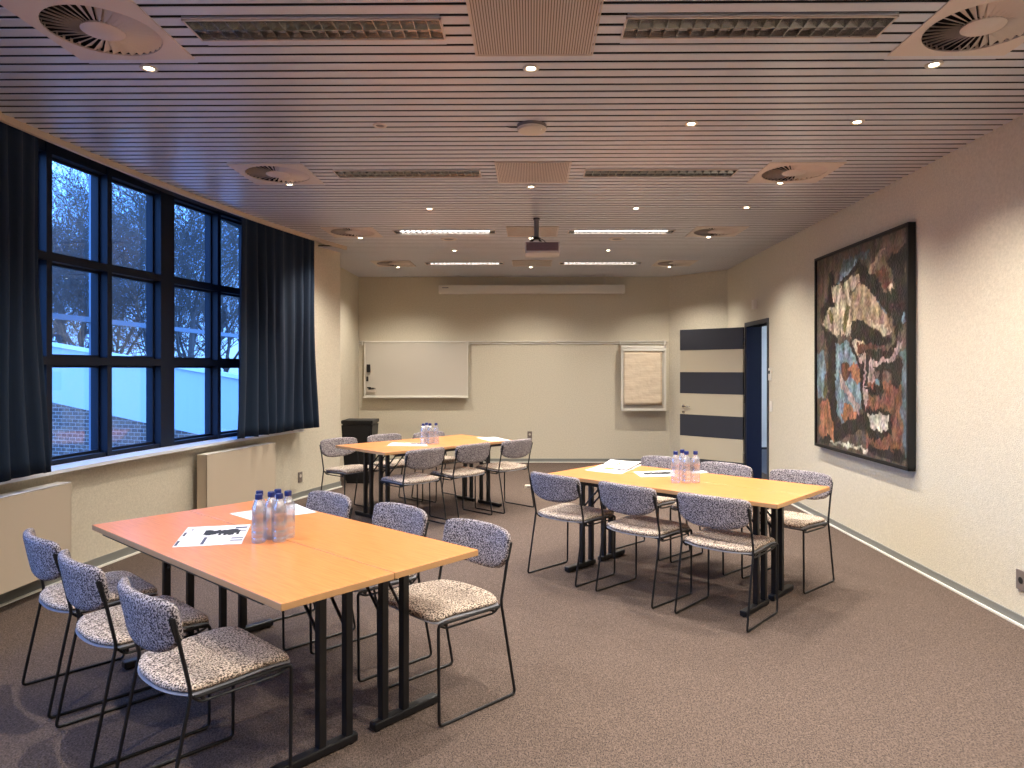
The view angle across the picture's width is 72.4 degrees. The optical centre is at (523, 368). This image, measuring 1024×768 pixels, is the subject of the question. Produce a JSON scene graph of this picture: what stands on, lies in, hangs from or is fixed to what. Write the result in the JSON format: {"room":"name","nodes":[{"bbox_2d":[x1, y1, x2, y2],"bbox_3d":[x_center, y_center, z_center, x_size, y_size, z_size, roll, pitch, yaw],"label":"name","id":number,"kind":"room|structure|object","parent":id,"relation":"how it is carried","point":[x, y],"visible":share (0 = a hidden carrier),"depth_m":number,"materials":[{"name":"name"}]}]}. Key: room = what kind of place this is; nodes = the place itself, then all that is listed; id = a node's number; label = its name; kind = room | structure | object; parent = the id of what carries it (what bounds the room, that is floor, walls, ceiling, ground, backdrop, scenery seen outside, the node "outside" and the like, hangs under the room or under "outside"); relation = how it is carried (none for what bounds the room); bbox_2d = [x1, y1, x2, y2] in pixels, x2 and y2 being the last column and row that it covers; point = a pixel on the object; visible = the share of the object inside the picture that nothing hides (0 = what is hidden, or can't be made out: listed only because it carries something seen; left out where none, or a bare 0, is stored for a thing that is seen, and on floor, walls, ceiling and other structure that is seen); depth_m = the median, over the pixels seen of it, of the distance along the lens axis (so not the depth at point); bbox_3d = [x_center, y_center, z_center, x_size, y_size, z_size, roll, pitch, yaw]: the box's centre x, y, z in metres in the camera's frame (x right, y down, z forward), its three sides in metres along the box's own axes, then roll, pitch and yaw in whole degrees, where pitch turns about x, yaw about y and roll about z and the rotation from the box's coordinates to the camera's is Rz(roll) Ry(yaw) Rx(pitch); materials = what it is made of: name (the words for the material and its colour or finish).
{"room":"conference room","nodes":[
{"label":"conference room","id":0,"kind":"room"},
{"bbox_2d":[0,241,339,562],"bbox_3d":[-3.097,-0.190,3.083,1.340,3.420,12.183,0,0,1],"label":"wall","id":1,"kind":"structure","parent":0,"point":[164,483],"depth_m":6.45,"materials":[{"name":"paint"}]},
{"bbox_2d":[0,482,70,594],"bbox_3d":[-3.290,1.085,4.092,0.157,0.591,1.709,0,0,4],"label":"radiator","id":2,"kind":"object","parent":1,"relation":"attached to","point":[46,508],"visible":0.83,"depth_m":4.49,"materials":[{"name":"beige metal"}]},
{"bbox_2d":[0,482,69,498],"bbox_3d":[-3.266,0.793,4.065,0.105,0.009,1.658,0,0,4],"label":"grille","id":3,"kind":"object","parent":2,"relation":"attached to","point":[19,494],"depth_m":4.58,"materials":[{"name":"beige metal"}]},
{"bbox_2d":[38,138,46,397],"bbox_3d":[-3.567,-0.530,4.319,0.164,2.500,1.458,0,0,5],"label":"window","id":4,"kind":"structure","parent":1,"relation":"in","point":[42,150],"depth_m":5.03,"materials":[{"name":"blue paint"}]},
{"bbox_2d":[47,142,160,465],"bbox_3d":[-3.413,-0.530,5.657,0.160,2.500,1.248,0,0,9],"label":"window","id":5,"kind":"structure","parent":1,"relation":"in","point":[101,361],"depth_m":5.64,"materials":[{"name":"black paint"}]},
{"bbox_2d":[0,429,303,484],"bbox_3d":[-3.177,0.715,4.075,0.680,0.026,8.322,0,0,4],"label":"windowsill","id":6,"kind":"structure","parent":1,"relation":"attached to","point":[67,467],"depth_m":5.71,"materials":[{"name":"white"}]},
{"bbox_2d":[0,481,341,606],"bbox_3d":[-2.917,1.482,3.232,1.040,0.075,11.602,0,0,1],"label":"baseboard","id":7,"kind":"structure","parent":1,"relation":"attached to","point":[16,594],"depth_m":5.38,"materials":[{"name":"grey"}]},
{"bbox_2d":[0,112,346,249],"bbox_3d":[-2.921,-1.640,3.058,1.612,0.360,12.137,0,0,1],"label":"trim","id":8,"kind":"structure","parent":1,"relation":"attached to","point":[11,121],"depth_m":5.35,"materials":[{"name":"beige"}]},
{"bbox_2d":[161,192,241,446],"bbox_3d":[-3.151,-0.530,7.007,0.165,2.500,1.516,0,0,13],"label":"window","id":9,"kind":"structure","parent":1,"relation":"in","point":[212,287],"depth_m":6.89,"materials":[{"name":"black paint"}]},
{"bbox_2d":[197,442,275,508],"bbox_3d":[-2.858,1.085,7.021,0.157,0.591,1.154,0,0,13],"label":"radiator","id":10,"kind":"object","parent":1,"relation":"attached to","point":[233,475],"visible":0.93,"depth_m":6.85,"materials":[{"name":"beige metal"}]},
{"bbox_2d":[197,442,275,455],"bbox_3d":[-2.839,0.793,6.990,0.105,0.009,1.103,0,0,13],"label":"grille","id":11,"kind":"object","parent":10,"relation":"attached to","point":[254,447],"depth_m":6.95,"materials":[{"name":"beige paint"}]},
{"bbox_2d":[340,267,358,465],"bbox_3d":[-2.798,-0.130,10.230,0.215,3.300,2.601,0,0,1],"label":"wall","id":12,"kind":"structure","parent":0,"point":[349,282],"depth_m":10.84,"materials":[{"name":"paint"}]},
{"bbox_2d":[0,0,1023,276],"bbox_3d":[-0.133,-1.700,4.402,7.159,0.400,14.400,0,0,1],"label":"ceiling","id":13,"kind":"structure","parent":0,"point":[754,103],"depth_m":4.21,"materials":[{"name":"beige metal"}]},
{"bbox_2d":[0,122,50,481],"bbox_3d":[-3.198,-0.477,4.060,0.110,2.337,1.216,0,0,4],"label":"curtain","id":14,"kind":"object","parent":13,"relation":"hanging from","point":[24,427],"visible":0.91,"depth_m":4.38,"materials":[{"name":"blue fabric"}]},
{"bbox_2d":[0,0,194,59],"bbox_3d":[-1.867,-1.508,3.107,0.554,0.027,0.554,0,0,1],"label":"ceiling vent","id":15,"kind":"object","parent":13,"relation":"in","point":[87,29],"visible":1,"depth_m":3.08,"materials":[{"name":"beige metal"}]},
{"bbox_2d":[226,164,323,184],"bbox_3d":[-1.892,-1.508,5.394,0.554,0.027,0.554,0,0,1],"label":"ceiling vent","id":16,"kind":"object","parent":13,"relation":"in","point":[259,174],"visible":0.97,"depth_m":5.37,"materials":[{"name":"beige metal"}]},
{"bbox_2d":[237,217,318,438],"bbox_3d":[-2.616,-0.479,7.515,0.119,2.334,1.432,0,0,14],"label":"curtain","id":17,"kind":"object","parent":13,"relation":"hanging from","point":[278,393],"visible":0.95,"depth_m":7.47,"materials":[{"name":"blue fabric"}]},
{"bbox_2d":[181,18,445,41],"bbox_3d":[-0.909,-1.528,3.090,1.115,0.070,0.192,0,0,1],"label":"light","id":18,"kind":"object","parent":13,"relation":"attached to","point":[274,29],"visible":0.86,"depth_m":3.09,"materials":[{"name":"beige metal"}]},
{"bbox_2d":[204,30,443,38],"bbox_3d":[-0.909,-1.532,3.090,1.099,0.063,0.176,0,0,1],"label":"tray","id":19,"kind":"object","parent":18,"relation":"on","point":[208,34],"depth_m":3.17,"materials":[{"name":"grey metal"}]},
{"bbox_2d":[320,227,382,237],"bbox_3d":[-1.873,-1.508,7.679,0.554,0.027,0.554,0,0,1],"label":"ceiling vent","id":20,"kind":"object","parent":13,"relation":"in","point":[337,232],"visible":0.99,"depth_m":7.66,"materials":[{"name":"beige metal"}]},
{"bbox_2d":[370,261,415,266],"bbox_3d":[-1.848,-1.508,9.965,0.554,0.027,0.554,0,0,1],"label":"ceiling vent","id":21,"kind":"object","parent":13,"relation":"in","point":[377,263],"visible":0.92,"depth_m":9.94,"materials":[{"name":"beige metal"}]},
{"bbox_2d":[332,170,481,177],"bbox_3d":[-0.885,-1.528,5.376,1.115,0.070,0.192,0,0,1],"label":"light","id":22,"kind":"object","parent":13,"relation":"attached to","point":[340,173],"visible":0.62,"depth_m":5.38,"materials":[{"name":"beige metal"}]},
{"bbox_2d":[340,174,479,176],"bbox_3d":[-0.885,-1.532,5.376,1.099,0.063,0.176,0,0,1],"label":"tray","id":23,"kind":"object","parent":22,"relation":"on","point":[341,175],"depth_m":5.46,"materials":[{"name":"grey metal"}]},
{"bbox_2d":[392,230,495,233],"bbox_3d":[-0.860,-1.528,7.662,1.115,0.070,0.192,0,0,1],"label":"light","id":24,"kind":"object","parent":13,"relation":"attached to","point":[394,231],"visible":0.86,"depth_m":7.66,"materials":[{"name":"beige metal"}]},
{"bbox_2d":[397,232,494,233],"bbox_3d":[-0.860,-1.532,7.662,1.099,0.063,0.176,0,0,1],"label":"tray","id":25,"kind":"object","parent":24,"relation":"on","point":[397,232],"depth_m":7.75,"materials":[{"name":"metal"}]},
{"bbox_2d":[424,262,503,264],"bbox_3d":[-0.836,-1.528,9.947,1.115,0.070,0.192,0,0,1],"label":"light","id":26,"kind":"object","parent":13,"relation":"attached to","point":[426,263],"visible":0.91,"depth_m":9.95,"materials":[{"name":"beige metal"}]},
{"bbox_2d":[504,120,546,135],"bbox_3d":[0.029,-1.481,4.327,0.240,0.053,0.184,0,0,38],"label":"ceiling detector","id":27,"kind":"object","parent":13,"relation":"attached to","point":[528,127],"visible":1,"depth_m":4.26,"materials":[{"name":"grey plastic"}]},
{"bbox_2d":[439,275,624,293],"bbox_3d":[0.130,-1.351,11.239,2.980,0.297,0.122,0,0,1],"label":"projection screen","id":28,"kind":"object","parent":13,"relation":"hanging from","point":[443,289],"visible":1,"depth_m":11.18,"materials":[{"name":"beige paint"}]},
{"bbox_2d":[512,260,551,266],"bbox_3d":[0.121,-1.499,9.922,0.560,0.010,0.560,0,0,1],"label":"ceiling panel","id":29,"kind":"object","parent":13,"relation":"attached to","point":[516,263],"visible":1,"depth_m":9.93,"materials":[{"name":"brown"}]},
{"bbox_2d":[506,226,558,236],"bbox_3d":[0.097,-1.499,7.636,0.560,0.010,0.560,0,0,1],"label":"ceiling panel","id":30,"kind":"object","parent":13,"relation":"attached to","point":[512,231],"visible":0.92,"depth_m":7.62,"materials":[{"name":"brown"}]},
{"bbox_2d":[494,161,571,182],"bbox_3d":[0.072,-1.499,5.351,0.560,0.010,0.560,0,0,1],"label":"ceiling panel","id":31,"kind":"object","parent":13,"relation":"attached to","point":[506,171],"visible":1,"depth_m":5.32,"materials":[{"name":"brown"}]},
{"bbox_2d":[466,0,603,56],"bbox_3d":[0.048,-1.499,3.065,0.560,0.010,0.560,0,0,1],"label":"ceiling panel","id":32,"kind":"object","parent":13,"relation":"attached to","point":[498,27],"visible":1,"depth_m":3.06,"materials":[{"name":"beige metal"}]},
{"bbox_2d":[525,217,559,256],"bbox_3d":[0.184,-1.312,6.939,0.340,0.375,0.319,0,0,1],"label":"ceiling projector","id":33,"kind":"object","parent":13,"relation":"hanging from","point":[532,249],"visible":1,"depth_m":6.79,"materials":[{"name":"black plastic"}]},
{"bbox_2d":[526,242,557,250],"bbox_3d":[0.183,-1.188,6.788,0.310,0.080,0.005,0,0,1],"label":"vent","id":34,"kind":"object","parent":33,"relation":"attached to","point":[530,246],"depth_m":6.79,"materials":[{"name":"grey metal"}]},
{"bbox_2d":[559,262,641,264],"bbox_3d":[1.089,-1.528,9.927,1.155,0.070,0.192,0,0,1],"label":"light","id":35,"kind":"object","parent":13,"relation":"attached to","point":[560,263],"visible":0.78,"depth_m":9.92,"materials":[{"name":"beige metal"}]},
{"bbox_2d":[568,230,675,233],"bbox_3d":[1.064,-1.528,7.641,1.155,0.070,0.192,0,0,1],"label":"light","id":36,"kind":"object","parent":13,"relation":"attached to","point":[569,231],"visible":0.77,"depth_m":7.65,"materials":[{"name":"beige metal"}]},
{"bbox_2d":[583,169,738,176],"bbox_3d":[1.040,-1.528,5.355,1.155,0.070,0.192,0,0,1],"label":"light","id":37,"kind":"object","parent":13,"relation":"attached to","point":[614,172],"visible":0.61,"depth_m":5.35,"materials":[{"name":"beige metal"}]},
{"bbox_2d":[585,173,729,175],"bbox_3d":[1.040,-1.532,5.355,1.139,0.063,0.176,0,0,1],"label":"tray","id":38,"kind":"object","parent":37,"relation":"on","point":[586,174],"depth_m":5.44,"materials":[{"name":"grey metal"}]},
{"bbox_2d":[652,260,697,265],"bbox_3d":[2.136,-1.508,9.923,0.554,0.027,0.554,0,0,1],"label":"ceiling vent","id":39,"kind":"object","parent":13,"relation":"in","point":[659,262],"visible":0.98,"depth_m":9.90,"materials":[{"name":"beige metal"}]},
{"bbox_2d":[685,226,749,236],"bbox_3d":[2.102,-1.508,7.637,0.554,0.027,0.554,0,0,1],"label":"ceiling vent","id":40,"kind":"object","parent":13,"relation":"in","point":[699,231],"visible":0.98,"depth_m":7.62,"materials":[{"name":"beige metal"}]},
{"bbox_2d":[620,15,898,38],"bbox_3d":[1.015,-1.528,3.069,1.155,0.070,0.192,0,0,1],"label":"light","id":41,"kind":"object","parent":13,"relation":"attached to","point":[831,26],"visible":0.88,"depth_m":3.07,"materials":[{"name":"beige metal"}]},
{"bbox_2d":[623,28,874,36],"bbox_3d":[1.015,-1.532,3.069,1.139,0.063,0.176,0,0,1],"label":"tray","id":42,"kind":"object","parent":41,"relation":"on","point":[627,32],"depth_m":3.15,"materials":[{"name":"grey metal"}]},
{"bbox_2d":[746,162,846,182],"bbox_3d":[2.067,-1.508,5.351,0.554,0.027,0.554,0,0,1],"label":"ceiling vent","id":43,"kind":"object","parent":13,"relation":"in","point":[773,172],"visible":1,"depth_m":5.33,"materials":[{"name":"beige metal"}]},
{"bbox_2d":[924,60,943,68],"bbox_3d":[2.022,-1.500,3.449,0.086,0.009,0.086,0,0,1],"label":"recessed light","id":44,"kind":"object","parent":13,"relation":"in","point":[934,64],"visible":1,"depth_m":3.44,"materials":[{"name":"beige plastic"}]},
{"bbox_2d":[887,0,1023,55],"bbox_3d":[2.013,-1.508,3.066,0.554,0.027,0.554,0,0,1],"label":"ceiling vent","id":45,"kind":"object","parent":13,"relation":"in","point":[959,27],"visible":1,"depth_m":3.11,"materials":[{"name":"beige metal"}]},
{"bbox_2d":[0,449,1023,767],"bbox_3d":[1.257,1.580,5.337,11.600,0.120,16.300,0,0,1],"label":"floor","id":46,"kind":"structure","parent":0,"point":[883,664],"depth_m":3.49,"materials":[{"name":"brown carpet"}]},
{"bbox_2d":[21,528,157,718],"bbox_3d":[-2.080,1.136,3.349,0.479,0.768,0.499,0,0,43],"label":"chair","id":47,"kind":"object","parent":46,"relation":"on","point":[42,554],"visible":0.69,"depth_m":3.18,"materials":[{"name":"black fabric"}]},
{"bbox_2d":[55,549,211,767],"bbox_3d":[-1.655,1.136,2.954,0.479,0.768,0.499,0,0,43],"label":"chair","id":48,"kind":"object","parent":46,"relation":"on","point":[85,585],"visible":0.77,"depth_m":2.78,"materials":[{"name":"grey fabric"}]},
{"bbox_2d":[115,577,292,767],"bbox_3d":[-1.179,1.136,2.559,0.479,0.768,0.499,0,0,43],"label":"chair","id":49,"kind":"object","parent":46,"relation":"on","point":[194,667],"visible":1,"depth_m":2.46,"materials":[{"name":"grey fabric"}]},
{"bbox_2d":[92,511,393,767],"bbox_3d":[-1.323,1.150,3.098,1.800,0.740,0.486,0,0,41],"label":"folding table","id":50,"kind":"object","parent":46,"relation":"on","point":[279,575],"visible":0.86,"depth_m":2.82,"materials":[{"name":"brown wood"}]},
{"bbox_2d":[173,524,250,546],"bbox_3d":[-1.454,0.779,3.282,0.290,0.001,0.420,0,0,-16],"label":"printed sheet","id":51,"kind":"object","parent":50,"relation":"on","point":[227,534],"visible":1,"depth_m":3.27,"materials":[{"name":"white paper"}]},
{"bbox_2d":[203,529,239,534],"bbox_3d":[-1.436,0.778,3.335,0.165,0.001,0.133,0,0,-14],"label":"picture","id":52,"kind":"object","parent":51,"relation":"on","point":[206,531],"depth_m":3.33,"materials":[{"name":"black paper"}]},
{"bbox_2d":[246,490,355,650],"bbox_3d":[-1.297,1.136,4.088,0.479,0.768,0.499,0,0,45],"label":"chair","id":53,"kind":"object","parent":46,"relation":"on","point":[328,502],"visible":0.32,"depth_m":4.21,"materials":[{"name":"grey fabric"}]},
{"bbox_2d":[189,499,477,731],"bbox_3d":[-1.022,1.150,3.444,1.800,0.740,0.453,0,0,41],"label":"folding table","id":54,"kind":"object","parent":46,"relation":"on","point":[403,554],"visible":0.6,"depth_m":3.09,"materials":[{"name":"brown wood"}]},
{"bbox_2d":[230,504,315,519],"bbox_3d":[-1.367,0.779,3.805,0.381,0.001,0.307,0,0,-39],"label":"printed sheet","id":55,"kind":"object","parent":54,"relation":"on","point":[259,513],"visible":0.94,"depth_m":3.80,"materials":[{"name":"white paper"}]},
{"bbox_2d":[320,437,378,508],"bbox_3d":[-1.868,1.136,7.507,0.499,0.768,0.479,0,0,39],"label":"chair","id":56,"kind":"object","parent":46,"relation":"on","point":[328,448],"visible":0.78,"depth_m":7.52,"materials":[{"name":"grey fabric"}]},
{"bbox_2d":[341,418,378,482],"bbox_3d":[-2.199,1.100,9.444,0.423,0.840,0.400,0,0,1],"label":"pedestal","id":57,"kind":"object","parent":46,"relation":"on","point":[360,429],"visible":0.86,"depth_m":9.26,"materials":[{"name":"black plastic"}]},
{"bbox_2d":[309,502,431,681],"bbox_3d":[-0.804,1.136,3.712,0.479,0.768,0.499,0,0,45],"label":"chair","id":58,"kind":"object","parent":46,"relation":"on","point":[406,518],"visible":0.42,"depth_m":3.76,"materials":[{"name":"grey fabric"}]},
{"bbox_2d":[366,433,422,504],"bbox_3d":[-1.473,1.136,7.961,0.499,0.768,0.479,0,0,43],"label":"chair","id":59,"kind":"object","parent":46,"relation":"on","point":[388,436],"visible":0.42,"depth_m":8.03,"materials":[{"name":"grey fabric"}]},
{"bbox_2d":[336,435,478,518],"bbox_3d":[-1.179,1.150,7.588,1.660,0.740,0.438,0,0,-45],"label":"folding table","id":60,"kind":"object","parent":46,"relation":"on","point":[355,447],"visible":0.51,"depth_m":7.20,"materials":[{"name":"brown wood"}]},
{"bbox_2d":[379,447,446,523],"bbox_3d":[-1.066,1.136,6.796,0.499,0.768,0.479,0,0,42],"label":"chair","id":61,"kind":"object","parent":46,"relation":"on","point":[429,458],"visible":0.91,"depth_m":6.66,"materials":[{"name":"grey fabric"}]},
{"bbox_2d":[359,438,507,506],"bbox_3d":[-0.868,1.150,7.272,1.660,0.740,0.470,0,0,-45],"label":"folding table","id":62,"kind":"object","parent":46,"relation":"on","point":[397,451],"visible":0.66,"depth_m":7.04,"materials":[{"name":"brown wood"}]},
{"bbox_2d":[411,431,460,502],"bbox_3d":[-1.000,1.136,8.266,0.499,0.768,0.479,0,0,43],"label":"chair","id":63,"kind":"object","parent":46,"relation":"on","point":[447,459],"visible":0.4,"depth_m":8.30,"materials":[{"name":"grey fabric"}]},
{"bbox_2d":[377,518,515,726],"bbox_3d":[-0.357,1.136,3.283,0.499,0.768,0.479,0,0,-44],"label":"chair","id":64,"kind":"object","parent":46,"relation":"on","point":[439,601],"visible":0.84,"depth_m":3.25,"materials":[{"name":"grey fabric"}]},
{"bbox_2d":[429,442,492,519],"bbox_3d":[-0.641,1.136,7.231,0.499,0.768,0.479,0,0,42],"label":"chair","id":65,"kind":"object","parent":46,"relation":"on","point":[478,452],"visible":0.95,"depth_m":7.10,"materials":[{"name":"grey fabric"}]},
{"bbox_2d":[474,438,533,513],"bbox_3d":[-0.202,1.136,7.647,0.499,0.768,0.479,0,0,42],"label":"chair","id":66,"kind":"object","parent":46,"relation":"on","point":[519,448],"visible":0.94,"depth_m":7.50,"materials":[{"name":"grey fabric"}]},
{"bbox_2d":[527,471,615,586],"bbox_3d":[0.350,1.136,5.181,0.499,0.768,0.479,0,0,-45],"label":"chair","id":67,"kind":"object","parent":46,"relation":"on","point":[549,487],"visible":0.98,"depth_m":5.05,"materials":[{"name":"grey fabric"}]},
{"bbox_2d":[595,481,691,608],"bbox_3d":[0.809,1.136,4.742,0.499,0.768,0.479,0,0,-43],"label":"chair","id":68,"kind":"object","parent":46,"relation":"on","point":[636,502],"visible":1,"depth_m":4.61,"materials":[{"name":"grey fabric"}]},
{"bbox_2d":[616,455,689,560],"bbox_3d":[1.071,1.136,5.858,0.499,0.768,0.479,0,0,-43],"label":"chair","id":69,"kind":"object","parent":46,"relation":"on","point":[666,462],"visible":0.38,"depth_m":5.94,"materials":[{"name":"grey fabric"}]},
{"bbox_2d":[547,468,805,616],"bbox_3d":[0.965,1.150,4.786,1.760,0.740,0.439,0,0,43],"label":"folding table","id":70,"kind":"object","parent":46,"relation":"on","point":[759,499],"visible":0.83,"depth_m":4.53,"materials":[{"name":"brown wood"}]},
{"bbox_2d":[583,464,829,600],"bbox_3d":[1.247,1.150,5.090,1.760,0.740,0.408,0,0,43],"label":"folding table","id":71,"kind":"object","parent":46,"relation":"on","point":[777,515],"visible":0.56,"depth_m":4.69,"materials":[{"name":"brown wood"}]},
{"bbox_2d":[587,465,640,473],"bbox_3d":[0.701,0.779,5.507,0.315,0.001,0.552,0,0,26],"label":"newspaper","id":72,"kind":"object","parent":71,"relation":"on","point":[600,468],"visible":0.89,"depth_m":5.42,"materials":[{"name":"white paper"}]},
{"bbox_2d":[602,459,639,468],"bbox_3d":[0.789,0.770,5.663,0.287,0.013,0.644,0,0,17],"label":"newspaper","id":73,"kind":"object","parent":72,"relation":"on","point":[617,464],"visible":1,"depth_m":5.68,"materials":[{"name":"white paper"}]},
{"bbox_2d":[634,470,675,476],"bbox_3d":[1.000,0.779,5.221,0.372,0.001,0.278,0,0,-12],"label":"printed sheet","id":74,"kind":"object","parent":71,"relation":"on","point":[664,472],"visible":1,"depth_m":5.21,"materials":[{"name":"white paper"}]},
{"bbox_2d":[670,461,753,575],"bbox_3d":[1.475,1.136,5.456,0.499,0.768,0.479,0,0,-42],"label":"chair","id":75,"kind":"object","parent":46,"relation":"on","point":[722,468],"visible":0.27,"depth_m":5.55,"materials":[{"name":"grey fabric"}]},
{"bbox_2d":[674,492,778,632],"bbox_3d":[1.255,1.136,4.340,0.479,0.768,0.499,0,0,42],"label":"chair","id":76,"kind":"object","parent":46,"relation":"on","point":[719,516],"visible":1,"depth_m":4.21,"materials":[{"name":"grey fabric"}]},
{"bbox_2d":[741,469,834,593],"bbox_3d":[1.903,1.136,5.035,0.499,0.768,0.479,0,0,-41],"label":"chair","id":77,"kind":"object","parent":46,"relation":"on","point":[792,520],"visible":0.59,"depth_m":5.00,"materials":[{"name":"grey fabric"}]},
{"bbox_2d":[359,277,668,458],"bbox_3d":[-0.227,-0.130,11.503,5.300,3.300,0.200,0,0,1],"label":"wall","id":78,"kind":"structure","parent":0,"point":[568,396],"depth_m":11.40,"materials":[{"name":"paint"}]},
{"bbox_2d":[375,458,640,462],"bbox_3d":[-0.161,1.489,11.389,5.055,0.062,0.026,0,0,1],"label":"baseboard","id":79,"kind":"structure","parent":78,"relation":"attached to","point":[494,460],"depth_m":11.38,"materials":[{"name":"grey"}]},
{"bbox_2d":[358,341,666,344],"bbox_3d":[-0.178,-0.422,11.382,5.020,0.074,0.039,0,0,1],"label":"rail","id":80,"kind":"object","parent":78,"relation":"attached to","point":[361,343],"visible":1,"depth_m":11.37,"materials":[{"name":"metal"}]},
{"bbox_2d":[363,342,467,397],"bbox_3d":[-1.743,0.013,11.363,1.690,0.915,0.107,0,0,1],"label":"whiteboard","id":81,"kind":"object","parent":80,"relation":"hanging from","point":[396,368],"visible":1,"depth_m":11.36,"materials":[{"name":"beige ceramic"}]},
{"bbox_2d":[363,396,467,397],"bbox_3d":[-1.744,0.459,11.342,1.690,0.023,0.065,0,0,1],"label":"tray","id":82,"kind":"object","parent":81,"relation":"on","point":[365,396],"depth_m":11.31,"materials":[{"name":"beige paint"}]},
{"bbox_2d":[621,344,665,410],"bbox_3d":[1.931,0.140,11.291,0.720,1.070,0.173,0,0,1],"label":"flipchart","id":83,"kind":"object","parent":80,"relation":"hanging from","point":[643,368],"visible":1,"depth_m":11.22,"materials":[{"name":"white paper"}]},
{"bbox_2d":[669,270,727,457],"bbox_3d":[2.799,-0.130,11.038,0.200,3.300,1.078,0,0,-41],"label":"wall","id":84,"kind":"structure","parent":0,"point":[698,300],"depth_m":11.14,"materials":[{"name":"paint"}]},
{"bbox_2d":[762,326,766,446],"bbox_3d":[5.189,0.070,10.645,3.850,2.900,5.600,0,0,1],"label":"wall","id":85,"kind":"structure","parent":0,"point":[764,328],"depth_m":13.25,"materials":[{"name":"white paint"}]},
{"bbox_2d":[728,113,1023,615],"bbox_3d":[3.045,-0.130,3.977,0.195,3.300,13.221,0,0,1],"label":"wall","id":86,"kind":"structure","parent":0,"point":[959,515],"depth_m":4.95,"materials":[{"name":"paint"}]},
{"bbox_2d":[680,327,744,470],"bbox_3d":[2.684,0.469,9.985,1.011,2.088,0.138,0,0,44],"label":"door","id":87,"kind":"structure","parent":86,"relation":"in","point":[712,398],"depth_m":9.96,"materials":[{"name":"beige laminate"}]},
{"bbox_2d":[744,318,768,479],"bbox_3d":[3.149,0.443,9.171,0.226,2.155,0.992,0,0,1],"label":"door frame","id":88,"kind":"structure","parent":86,"relation":"in","point":[752,335],"depth_m":9.59,"materials":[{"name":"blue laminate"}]},
{"bbox_2d":[814,222,915,470],"bbox_3d":[2.960,-0.170,6.199,0.059,1.890,1.800,0,0,1],"label":"abstract painting","id":89,"kind":"object","parent":86,"relation":"attached to","point":[865,290],"visible":1,"depth_m":5.97,"materials":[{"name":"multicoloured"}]},
{"bbox_2d":[791,502,1023,628],"bbox_3d":[2.916,1.489,3.022,0.026,0.062,11.306,0,0,1],"label":"baseboard","id":90,"kind":"structure","parent":86,"relation":"attached to","point":[1000,610],"depth_m":5.09,"materials":[{"name":"grey"}]},
{"bbox_2d":[1016,568,1023,591],"bbox_3d":[2.945,1.250,4.139,0.013,0.120,0.085,0,0,1],"label":"wall socket","id":91,"kind":"object","parent":86,"relation":"attached to","point":[1019,573],"visible":1,"depth_m":4.14,"materials":[{"name":"brown"}]},
{"label":"outside","id":92,"kind":"structure","parent":0,"visible":0},
{"bbox_3d":[-31.230,2.370,25.336,57.000,0.100,90.000,0,0,1],"label":"ground","id":93,"kind":"structure","parent":92,"visible":0},
{"bbox_2d":[52,168,184,346],"bbox_3d":[-19.248,-2.963,28.617,10.366,10.613,14.841,0,0,-44],"label":"bare tree","id":94,"kind":"object","parent":93,"relation":"on","point":[70,168],"visible":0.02,"depth_m":26.18,"materials":[{"name":"brown plant"}]},
{"bbox_2d":[52,163,198,347],"bbox_3d":[-15.674,-3.832,24.991,11.347,12.344,9.583,0,0,34],"label":"bare tree","id":95,"kind":"object","parent":93,"relation":"on","point":[80,291],"visible":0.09,"depth_m":23.79,"materials":[{"name":"brown plant"}]},
{"bbox_2d":[52,171,231,357],"bbox_3d":[-12.352,-1.571,19.150,7.873,7.798,6.330,0,0,-12],"label":"bare tree","id":96,"kind":"object","parent":93,"relation":"on","point":[58,323],"visible":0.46,"depth_m":19.19,"materials":[{"name":"brown plant"}]},
{"bbox_2d":[52,173,231,353],"bbox_3d":[-22.025,-3.369,32.857,15.982,11.429,11.164,0,0,3],"label":"bare tree","id":97,"kind":"object","parent":93,"relation":"on","point":[84,173],"visible":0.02,"depth_m":33.17,"materials":[{"name":"brown plant"}]},
{"bbox_2d":[52,161,235,354],"bbox_3d":[-18.997,-4.779,31.312,11.057,14.243,13.093,0,0,37],"label":"bare tree","id":98,"kind":"object","parent":93,"relation":"on","point":[56,168],"visible":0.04,"depth_m":30.11,"materials":[{"name":"brown plant"}]},
{"bbox_2d":[52,342,237,455],"bbox_3d":[-10.068,0.420,15.291,13.784,3.800,0.503,0,0,19],"label":"neighbouring wing","id":99,"kind":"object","parent":93,"relation":"on","point":[70,386],"visible":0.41,"depth_m":14.46},
{"bbox_2d":[52,163,237,357],"bbox_3d":[-9.692,-3.122,20.232,10.038,10.920,8.477,0,0,-9],"label":"bare tree","id":100,"kind":"object","parent":93,"relation":"on","point":[192,338],"visible":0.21,"depth_m":20.16,"materials":[{"name":"brown plant"}]},
{"bbox_2d":[52,166,237,356],"bbox_3d":[-11.636,-2.760,23.395,9.968,10.205,14.270,0,0,-31],"label":"bare tree","id":101,"kind":"object","parent":93,"relation":"on","point":[69,174],"visible":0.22,"depth_m":21.14,"materials":[{"name":"brown plant"}]},
{"bbox_2d":[52,175,237,449],"bbox_3d":[-5.075,-0.130,9.899,0.101,4.900,5.404,0,0,2],"label":"frame","id":102,"kind":"object","parent":93,"relation":"on","point":[54,315],"visible":0.17,"depth_m":8.27,"materials":[{"name":"silver metal"}]},
{"bbox_2d":[58,183,237,371],"bbox_3d":[-11.851,-3.004,24.760,8.663,10.670,10.774,0,0,-40],"label":"bare tree","id":103,"kind":"object","parent":93,"relation":"on","point":[227,316],"visible":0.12,"depth_m":24.43,"materials":[{"name":"brown plant"}]},
{"bbox_2d":[71,209,237,356],"bbox_3d":[-12.898,-3.414,31.069,11.603,11.491,9.329,0,0,7],"label":"bare tree","id":104,"kind":"object","parent":93,"relation":"on","point":[181,209],"visible":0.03,"depth_m":29.75,"materials":[{"name":"brown plant"}]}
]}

